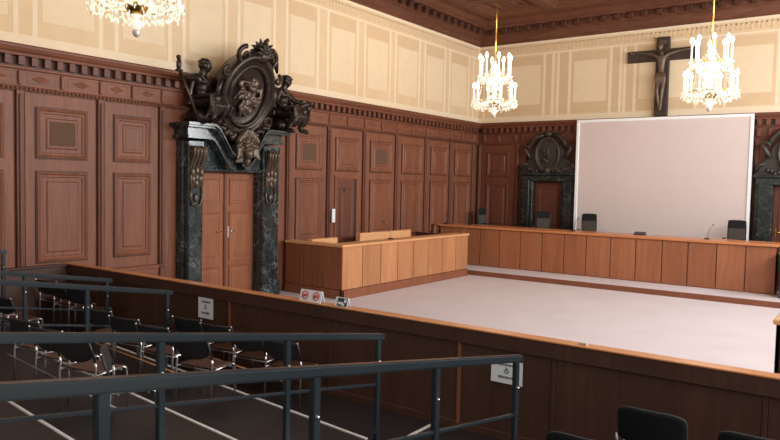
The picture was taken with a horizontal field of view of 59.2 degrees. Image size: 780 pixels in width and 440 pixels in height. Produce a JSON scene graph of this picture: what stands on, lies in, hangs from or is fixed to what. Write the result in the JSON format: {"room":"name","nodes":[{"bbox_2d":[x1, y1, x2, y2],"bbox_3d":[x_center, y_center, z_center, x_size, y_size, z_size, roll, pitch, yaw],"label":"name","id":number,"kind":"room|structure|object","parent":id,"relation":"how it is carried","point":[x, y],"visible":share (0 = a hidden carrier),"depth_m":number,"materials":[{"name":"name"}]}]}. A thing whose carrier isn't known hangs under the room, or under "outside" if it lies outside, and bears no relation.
{"room":"courtroom","nodes":[
{"label":"courtroom","id":0,"kind":"room"},
{"bbox_2d":[0,0,480,320],"bbox_3d":[-3.775,-2.524,15.118,0.410,8.840,23.800,3,4,36],"label":"wall","id":1,"kind":"structure","parent":0,"point":[87,181],"depth_m":14.50,"materials":[{"name":"brown wood"}]},
{"bbox_2d":[0,40,481,144],"bbox_3d":[-3.661,-2.690,14.844,0.300,0.765,23.500,3,4,36],"label":"trim","id":2,"kind":"structure","parent":1,"relation":"attached to","point":[30,68],"depth_m":13.36,"materials":[{"name":"brown wood"}]},
{"bbox_2d":[331,209,334,222],"bbox_3d":[-1.496,-0.114,18.143,0.047,0.360,0.120,3,4,36],"label":"wall control panel","id":3,"kind":"object","parent":1,"relation":"attached to","point":[333,210],"visible":1,"depth_m":18.11,"materials":[{"name":"white paint"}]},
{"bbox_2d":[333,176,358,242],"bbox_3d":[-1.201,0.261,18.660,0.035,2.910,0.980,3,4,36],"label":"door","id":4,"kind":"structure","parent":1,"relation":"in","point":[345,191],"depth_m":18.62,"materials":[{"name":"brown wood"}]},
{"bbox_2d":[65,275,779,439],"bbox_3d":[4.005,2.193,13.283,15.600,0.250,17.900,3,4,36],"label":"floor","id":5,"kind":"structure","parent":0,"point":[729,334],"depth_m":13.80,"materials":[{"name":"carpet"}]},
{"bbox_2d":[0,263,67,328],"bbox_3d":[-6.640,1.389,11.024,0.115,1.144,2.970,3,4,36],"label":"barrier","id":6,"kind":"object","parent":5,"relation":"on","point":[13,292],"visible":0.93,"depth_m":11.80,"materials":[{"name":"brown wood"}]},
{"bbox_2d":[0,270,112,327],"bbox_3d":[-5.539,1.202,9.206,0.100,1.759,3.940,3,4,36],"label":"handrail","id":7,"kind":"object","parent":5,"relation":"on","point":[24,275],"visible":0.56,"depth_m":9.88,"materials":[{"name":"metal"}]},
{"bbox_2d":[0,279,172,372],"bbox_3d":[-4.454,1.223,7.686,0.100,1.927,4.760,3,4,36],"label":"handrail","id":8,"kind":"object","parent":5,"relation":"on","point":[86,288],"visible":0.63,"depth_m":8.57,"materials":[{"name":"metal"}]},
{"bbox_2d":[1,322,368,439],"bbox_3d":[-0.973,2.359,6.696,15.512,0.412,1.186,4,4,42],"label":"tier","id":9,"kind":"object","parent":5,"relation":"on","point":[252,418],"visible":0.29,"depth_m":7.52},
{"bbox_2d":[0,249,6,331],"bbox_3d":[-6.929,0.963,9.845,0.100,1.810,2.750,3,4,36],"label":"handrail","id":10,"kind":"object","parent":9,"relation":"on","point":[3,252],"visible":0.56,"depth_m":10.90,"materials":[{"name":"metal"}]},
{"bbox_2d":[0,310,21,331],"bbox_3d":[-5.931,1.455,10.482,0.533,0.800,0.533,3,4,31],"label":"chair","id":11,"kind":"object","parent":9,"relation":"on","point":[17,312],"visible":0.26,"depth_m":10.38,"materials":[{"name":"black plastic"}]},
{"bbox_2d":[0,297,43,327],"bbox_3d":[-5.481,1.486,10.082,0.533,0.800,0.533,3,4,31],"label":"chair","id":12,"kind":"object","parent":9,"relation":"on","point":[4,302],"visible":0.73,"depth_m":9.87,"materials":[{"name":"black plastic"}]},
{"bbox_2d":[35,279,80,327],"bbox_3d":[-5.674,1.393,11.750,0.533,0.800,0.533,3,3,26],"label":"chair","id":13,"kind":"object","parent":9,"relation":"on","point":[48,291],"visible":0.51,"depth_m":11.62,"materials":[{"name":"black plastic"}]},
{"bbox_2d":[51,288,96,331],"bbox_3d":[-5.248,1.422,11.367,0.533,0.800,0.533,3,3,26],"label":"chair","id":14,"kind":"object","parent":9,"relation":"on","point":[60,293],"visible":0.45,"depth_m":11.24,"materials":[{"name":"black leather"}]},
{"bbox_2d":[64,289,112,331],"bbox_3d":[-4.823,1.452,10.984,0.533,0.800,0.533,3,3,26],"label":"chair","id":15,"kind":"object","parent":9,"relation":"on","point":[75,295],"visible":0.53,"depth_m":10.82,"materials":[{"name":"black plastic"}]},
{"bbox_2d":[82,307,139,363],"bbox_3d":[-3.779,1.564,9.312,0.533,0.800,0.533,3,3,26],"label":"chair","id":16,"kind":"object","parent":9,"relation":"on","point":[97,317],"visible":0.48,"depth_m":9.08,"materials":[{"name":"black plastic"}]},
{"bbox_2d":[0,344,236,439],"bbox_3d":[-1.671,2.246,5.725,15.516,0.412,1.224,4,4,42],"label":"tier","id":17,"kind":"object","parent":9,"relation":"on","point":[134,424],"depth_m":6.95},
{"bbox_2d":[0,401,74,439],"bbox_3d":[-2.364,2.133,4.761,15.510,0.412,1.168,4,4,42],"label":"tier","id":18,"kind":"object","parent":17,"relation":"on","point":[35,429],"visible":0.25,"depth_m":6.08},
{"bbox_2d":[546,431,592,439],"bbox_3d":[1.252,1.647,4.168,0.531,0.800,0.535,3,4,35],"label":"chair","id":19,"kind":"object","parent":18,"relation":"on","point":[553,435],"visible":1,"depth_m":4.02,"materials":[{"name":"black fabric"}]},
{"bbox_2d":[7,317,76,380],"bbox_3d":[-3.978,1.488,7.857,0.533,0.800,0.533,3,3,26],"label":"chair","id":20,"kind":"object","parent":17,"relation":"on","point":[16,325],"visible":0.48,"depth_m":7.69,"materials":[{"name":"black leather"}]},
{"bbox_2d":[6,353,115,407],"bbox_3d":[-3.399,1.598,6.955,2.615,0.018,0.018,4,4,42],"label":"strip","id":21,"kind":"object","parent":17,"relation":"attached to","point":[54,377],"visible":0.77,"depth_m":7.25,"materials":[{"name":"white paint"}]},
{"bbox_2d":[28,325,100,404],"bbox_3d":[-3.518,1.520,7.436,0.533,0.800,0.533,3,3,26],"label":"chair","id":22,"kind":"object","parent":17,"relation":"on","point":[53,355],"visible":0.39,"depth_m":7.30,"materials":[{"name":"black leather"}]},
{"bbox_2d":[54,343,127,410],"bbox_3d":[-3.068,1.551,7.036,0.533,0.800,0.533,3,3,26],"label":"chair","id":23,"kind":"object","parent":17,"relation":"on","point":[82,354],"visible":0.69,"depth_m":6.88,"materials":[{"name":"black leather"}]},
{"bbox_2d":[99,343,154,431],"bbox_3d":[-2.472,1.591,6.529,0.533,0.800,0.533,0,3,-19],"label":"chair","id":24,"kind":"object","parent":17,"relation":"on","point":[105,356],"visible":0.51,"depth_m":6.52,"materials":[{"name":"black plastic"}]},
{"bbox_2d":[615,406,687,439],"bbox_3d":[1.999,1.761,5.139,0.531,0.800,0.535,3,4,35],"label":"chair","id":25,"kind":"object","parent":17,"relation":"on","point":[633,423],"visible":1,"depth_m":4.93,"materials":[{"name":"black leather"}]},
{"bbox_2d":[95,343,173,371],"bbox_3d":[-3.066,1.678,8.314,2.766,0.018,0.018,4,4,42],"label":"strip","id":26,"kind":"object","parent":9,"relation":"attached to","point":[95,343],"visible":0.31,"depth_m":8.34,"materials":[{"name":"brown wood"}]},
{"bbox_2d":[108,315,166,375],"bbox_3d":[-3.236,1.602,8.819,0.533,0.800,0.533,3,3,26],"label":"chair","id":27,"kind":"object","parent":9,"relation":"on","point":[119,324],"visible":0.56,"depth_m":8.61,"materials":[{"name":"black plastic"}]},
{"bbox_2d":[135,323,196,392],"bbox_3d":[-2.730,1.636,8.377,0.533,0.800,0.533,3,3,26],"label":"chair","id":28,"kind":"object","parent":9,"relation":"on","point":[169,349],"visible":0.56,"depth_m":8.21,"materials":[{"name":"black plastic"}]},
{"bbox_2d":[172,342,235,409],"bbox_3d":[-2.118,1.680,7.809,0.533,0.800,0.533,3,3,26],"label":"chair","id":29,"kind":"object","parent":9,"relation":"on","point":[197,352],"visible":0.75,"depth_m":7.66,"materials":[{"name":"black plastic"}]},
{"bbox_2d":[0,332,384,439],"bbox_3d":[-1.962,1.292,4.308,0.100,2.257,6.430,3,4,36],"label":"handrail","id":30,"kind":"object","parent":5,"relation":"on","point":[160,338],"visible":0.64,"depth_m":4.82,"materials":[{"name":"metal"}]},
{"bbox_2d":[171,315,224,368],"bbox_3d":[-2.685,1.721,9.623,0.533,0.800,0.533,3,3,26],"label":"chair","id":31,"kind":"object","parent":5,"relation":"on","point":[182,324],"visible":0.44,"depth_m":9.40,"materials":[{"name":"black leather"}]},
{"bbox_2d":[200,322,253,385],"bbox_3d":[-2.185,1.753,9.223,0.533,0.800,0.533,3,3,26],"label":"chair","id":32,"kind":"object","parent":5,"relation":"on","point":[205,328],"visible":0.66,"depth_m":9.06,"materials":[{"name":"black plastic"}]},
{"bbox_2d":[169,38,291,294],"bbox_3d":[-3.221,-1.038,14.871,1.209,5.724,2.880,3,4,36],"label":"portal","id":33,"kind":"object","parent":5,"relation":"on","point":[248,78],"visible":0.98,"depth_m":14.63,"materials":[{"name":"black stone"}]},
{"bbox_2d":[175,55,233,126],"bbox_3d":[-3.879,-2.626,13.845,0.975,1.395,1.392,2,3,18],"label":"seated statue","id":34,"kind":"object","parent":33,"relation":"on","point":[220,107],"visible":0.97,"depth_m":13.95,"materials":[{"name":"brown metal"}]},
{"bbox_2d":[186,93,233,119],"bbox_3d":[-3.756,-2.312,14.160,0.854,0.558,0.734,2,3,18],"label":"drapery","id":35,"kind":"object","parent":34,"relation":"hanging from","point":[220,107],"depth_m":13.93,"materials":[{"name":"brown metal"}]},
{"bbox_2d":[202,171,252,289],"bbox_3d":[-3.661,0.366,15.258,0.111,2.860,1.700,3,4,36],"label":"door","id":36,"kind":"structure","parent":33,"relation":"attached to","point":[227,216],"depth_m":15.32,"materials":[{"name":"brown wood"}]},
{"bbox_2d":[269,75,315,133],"bbox_3d":[-2.295,-2.708,16.106,1.146,1.384,0.856,1,3,-10],"label":"seated statue","id":37,"kind":"object","parent":33,"relation":"on","point":[296,115],"visible":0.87,"depth_m":15.93,"materials":[{"name":"brown metal"}]},
{"bbox_2d":[273,105,309,129],"bbox_3d":[-2.385,-2.388,16.119,0.854,0.558,0.734,2,3,13],"label":"drapery","id":38,"kind":"object","parent":37,"relation":"hanging from","point":[296,115],"depth_m":15.87,"materials":[{"name":"brown metal"}]},
{"bbox_2d":[228,329,274,387],"bbox_3d":[-1.706,1.785,8.812,0.533,0.800,0.533,3,3,26],"label":"chair","id":39,"kind":"object","parent":5,"relation":"on","point":[251,348],"visible":0.53,"depth_m":8.67,"materials":[{"name":"black plastic"}]},
{"bbox_2d":[0,354,522,439],"bbox_3d":[-0.734,1.346,3.311,0.100,2.308,6.260,3,4,36],"label":"handrail","id":40,"kind":"object","parent":5,"relation":"on","point":[100,388],"visible":1,"depth_m":3.34,"materials":[{"name":"metal"}]},
{"bbox_2d":[261,341,317,407],"bbox_3d":[-1.218,1.818,8.397,0.533,0.800,0.533,3,3,26],"label":"chair","id":41,"kind":"object","parent":5,"relation":"on","point":[274,349],"visible":0.63,"depth_m":8.21,"materials":[{"name":"black plastic"}]},
{"bbox_2d":[285,229,468,298],"bbox_3d":[-0.116,1.018,18.505,1.845,1.360,5.820,3,4,36],"label":"desk","id":42,"kind":"object","parent":5,"relation":"on","point":[374,263],"visible":0.98,"depth_m":16.76,"materials":[{"name":"brown wood"}]},
{"bbox_2d":[407,424,429,435],"bbox_3d":[0.199,2.301,7.309,0.030,0.012,0.960,3,4,36],"label":"floor strip","id":43,"kind":"object","parent":5,"relation":"on","point":[427,426],"visible":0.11,"depth_m":7.46,"materials":[{"name":"silver metal"}]},
{"bbox_2d":[66,262,779,439],"bbox_3d":[0.093,1.690,8.087,14.475,1.144,0.170,3,4,36],"label":"barrier","id":44,"kind":"object","parent":5,"relation":"on","point":[570,387],"visible":0.66,"depth_m":7.37,"materials":[{"name":"brown wood"}]},
{"bbox_2d":[198,297,212,319],"bbox_3d":[-2.694,1.287,10.022,0.330,0.302,0.007,3,4,36],"label":"paper notice","id":45,"kind":"object","parent":44,"relation":"attached to","point":[205,305],"visible":1,"depth_m":10.02,"materials":[{"name":"grey paper"}]},
{"bbox_2d":[202,300,209,314],"bbox_3d":[-2.691,1.279,10.016,0.182,0.198,0.003,3,4,36],"label":"print","id":46,"kind":"object","parent":45,"relation":"attached to","point":[205,303],"depth_m":10.01,"materials":[{"name":"grey paper"}]},
{"bbox_2d":[299,289,324,302],"bbox_3d":[-1.008,0.978,8.859,0.370,0.144,0.087,3,4,36],"label":"tent card","id":47,"kind":"object","parent":44,"relation":"on","point":[305,295],"visible":1,"depth_m":8.83,"materials":[{"name":"white paper"}]},
{"bbox_2d":[334,297,350,307],"bbox_3d":[-0.593,1.021,8.556,0.200,0.109,0.079,3,4,36],"label":"card","id":48,"kind":"object","parent":44,"relation":"on","point":[340,301],"visible":1,"depth_m":8.53,"materials":[{"name":"white paper"}]},
{"bbox_2d":[491,363,522,386],"bbox_3d":[1.220,1.592,7.182,0.360,0.245,0.007,3,4,36],"label":"paper notice","id":49,"kind":"object","parent":44,"relation":"attached to","point":[502,373],"visible":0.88,"depth_m":7.20,"materials":[{"name":"grey paper"}]},
{"bbox_2d":[498,364,512,379],"bbox_3d":[1.220,1.585,7.179,0.190,0.160,0.003,3,4,36],"label":"print","id":50,"kind":"object","parent":49,"relation":"attached to","point":[504,370],"depth_m":7.19,"materials":[{"name":"grey paper"}]},
{"bbox_2d":[518,131,574,229],"bbox_3d":[5.183,-0.677,22.710,2.000,4.520,0.295,3,4,36],"label":"portal","id":51,"kind":"object","parent":5,"relation":"on","point":[549,160],"visible":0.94,"depth_m":22.53,"materials":[{"name":"black stone"}]},
{"bbox_2d":[466,265,779,308],"bbox_3d":[8.011,1.782,18.766,15.000,0.152,3.700,3,4,36],"label":"step","id":52,"kind":"structure","parent":5,"relation":"on","point":[726,296],"depth_m":17.99,"materials":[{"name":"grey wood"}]},
{"bbox_2d":[433,223,440,232],"bbox_3d":[1.505,0.747,22.222,0.075,1.268,0.390,3,4,36],"label":"gate post","id":53,"kind":"object","parent":52,"relation":"on","point":[434,225],"visible":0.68,"depth_m":22.05,"materials":[{"name":"brown wood"}]},
{"bbox_2d":[440,223,779,294],"bbox_3d":[5.819,0.974,19.986,9.695,1.238,1.020,3,4,36],"label":"bench","id":54,"kind":"object","parent":52,"relation":"on","point":[721,264],"visible":0.88,"depth_m":18.86,"materials":[{"name":"brown wood"}]},
{"bbox_2d":[633,231,645,234],"bbox_3d":[7.028,0.375,19.305,0.280,0.080,0.240,3,4,36],"label":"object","id":55,"kind":"object","parent":54,"relation":"on","point":[636,232],"visible":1,"depth_m":19.26,"materials":[{"name":"black plastic"}]},
{"bbox_2d":[752,129,779,241],"bbox_3d":[10.905,-0.332,18.555,2.000,4.520,0.295,3,4,36],"label":"portal","id":56,"kind":"object","parent":5,"relation":"on","point":[767,175],"visible":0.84,"depth_m":18.86,"materials":[{"name":"black stone"}]},
{"bbox_2d":[773,313,779,373],"bbox_3d":[5.521,1.773,7.522,2.230,1.270,1.260,3,4,36],"label":"desk","id":57,"kind":"object","parent":5,"relation":"on","point":[776,321],"visible":0.37,"depth_m":7.64,"materials":[{"name":"brown wood"}]},
{"bbox_2d":[349,0,779,47],"bbox_3d":[2.481,-5.894,10.223,15.940,1.080,24.140,3,4,36],"label":"crown molding","id":58,"kind":"structure","parent":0,"point":[473,22],"depth_m":21.17,"materials":[{"name":"brown wood"}]},
{"bbox_2d":[86,0,184,36],"bbox_3d":[-3.133,-4.324,8.495,1.164,4.070,1.158,0,3,-21],"label":"crystal chandelier","id":59,"kind":"object","parent":58,"relation":"hanging from","point":[136,8],"visible":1,"depth_m":8.54,"materials":[{"name":"clear"}]},
{"bbox_2d":[471,0,517,117],"bbox_3d":[2.654,-4.584,17.143,1.164,4.070,1.158,-1,4,-32],"label":"crystal chandelier","id":60,"kind":"object","parent":58,"relation":"hanging from","point":[495,77],"visible":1,"depth_m":17.12,"materials":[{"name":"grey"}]},
{"bbox_2d":[680,0,739,111],"bbox_3d":[6.846,-4.334,14.519,1.164,4.070,1.158,1,3,-9],"label":"crystal chandelier","id":61,"kind":"object","parent":58,"relation":"hanging from","point":[711,64],"visible":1,"depth_m":14.51,"materials":[{"name":"clear glass"}]},
{"bbox_2d":[690,43,692,61],"bbox_3d":[6.457,-3.565,14.687,0.033,0.420,0.033,2,3,13],"label":"candle","id":62,"kind":"object","parent":61,"relation":"on","point":[691,43],"depth_m":14.67,"materials":[{"name":"white wax"}]},
{"bbox_2d":[698,40,699,58],"bbox_3d":[6.476,-3.549,14.389,0.033,0.420,0.033,2,3,13],"label":"candle","id":63,"kind":"object","parent":61,"relation":"on","point":[698,40],"depth_m":14.37,"materials":[{"name":"white wax"}]},
{"bbox_2d":[713,39,714,57],"bbox_3d":[6.700,-3.533,14.192,0.033,0.420,0.033,2,3,13],"label":"candle","id":64,"kind":"object","parent":61,"relation":"on","point":[713,39],"depth_m":14.18,"materials":[{"name":"white wax"}]},
{"bbox_2d":[727,39,728,57],"bbox_3d":[6.998,-3.528,14.211,0.033,0.420,0.033,2,3,13],"label":"candle","id":65,"kind":"object","parent":61,"relation":"on","point":[727,39],"depth_m":14.20,"materials":[{"name":"white wax"}]},
{"bbox_2d":[731,42,732,59],"bbox_3d":[7.196,-3.536,14.436,0.033,0.420,0.033,2,3,13],"label":"candle","id":66,"kind":"object","parent":61,"relation":"on","point":[732,42],"depth_m":14.43,"materials":[{"name":"white wax"}]},
{"bbox_2d":[475,14,779,241],"bbox_3d":[9.249,-2.515,20.114,15.600,8.840,0.400,3,4,36],"label":"wall","id":67,"kind":"structure","parent":0,"point":[583,77],"depth_m":21.66,"materials":[{"name":"beige paint"}]},
{"bbox_2d":[534,181,560,228],"bbox_3d":[5.277,0.146,22.907,1.000,2.860,0.125,3,4,36],"label":"door","id":68,"kind":"structure","parent":67,"relation":"in","point":[547,193],"depth_m":22.85,"materials":[{"name":"brown wood"}]},
{"bbox_2d":[478,112,779,144],"bbox_3d":[9.106,-2.689,19.902,15.000,0.765,0.300,3,4,36],"label":"trim","id":69,"kind":"structure","parent":67,"relation":"attached to","point":[766,124],"depth_m":22.77,"materials":[{"name":"brown wood"}]},
{"bbox_2d":[495,33,776,115],"bbox_3d":[8.235,-4.328,20.654,11.310,1.960,0.009,3,4,36],"label":"wall panel","id":70,"kind":"object","parent":67,"relation":"attached to","point":[596,80],"depth_m":21.38,"materials":[{"name":"beige paint"}]},
{"bbox_2d":[628,36,700,115],"bbox_3d":[8.087,-4.291,20.461,2.060,2.340,0.378,3,4,36],"label":"crucifix","id":71,"kind":"object","parent":67,"relation":"attached to","point":[663,53],"visible":0.99,"depth_m":20.41,"materials":[{"name":"brown wood"}]},
{"bbox_2d":[772,185,779,241],"bbox_3d":[10.999,0.490,18.753,1.000,2.860,0.125,3,4,36],"label":"door","id":72,"kind":"structure","parent":67,"relation":"in","point":[776,205],"depth_m":18.97,"materials":[{"name":"brown wood"}]},
{"bbox_2d":[718,431,772,439],"bbox_3d":[2.518,1.797,4.663,0.531,0.800,0.535,3,4,35],"label":"chair","id":73,"kind":"object","parent":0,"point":[723,435],"visible":1,"depth_m":4.51,"materials":[{"name":"black fabric"}]},
{"bbox_3d":[8.642,1.406,19.518,14.900,0.550,1.480,3,4,36],"label":"platform","id":74,"kind":"object","parent":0,"visible":0},
{"bbox_2d":[478,208,494,224],"bbox_3d":[3.326,0.203,23.518,0.559,1.188,0.554,4,4,40],"label":"office chair","id":75,"kind":"object","parent":74,"relation":"on","point":[482,211],"visible":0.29,"depth_m":23.59,"materials":[{"name":"black plastic"}]},
{"bbox_2d":[532,211,550,228],"bbox_3d":[4.860,0.317,22.011,0.554,1.188,0.559,3,3,24],"label":"office chair","id":76,"kind":"object","parent":74,"relation":"on","point":[543,218],"visible":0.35,"depth_m":22.16,"materials":[{"name":"black fabric"}]},
{"bbox_2d":[576,213,596,230],"bbox_3d":[5.980,0.402,20.865,0.554,1.188,0.559,3,4,33],"label":"office chair","id":77,"kind":"object","parent":74,"relation":"on","point":[589,221],"visible":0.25,"depth_m":21.00,"materials":[{"name":"black fabric"}]},
{"bbox_2d":[573,113,754,239],"bbox_3d":[7.941,-0.999,20.457,5.030,4.118,0.620,3,4,36],"label":"projection screen","id":78,"kind":"object","parent":74,"relation":"on","point":[683,176],"visible":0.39,"depth_m":20.30,"materials":[{"name":"white paint"}]},
{"bbox_2d":[722,220,746,239],"bbox_3d":[9.283,0.600,18.492,0.554,1.188,0.559,4,4,39],"label":"office chair","id":79,"kind":"object","parent":74,"relation":"on","point":[736,229],"visible":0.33,"depth_m":18.62,"materials":[{"name":"black fabric"}]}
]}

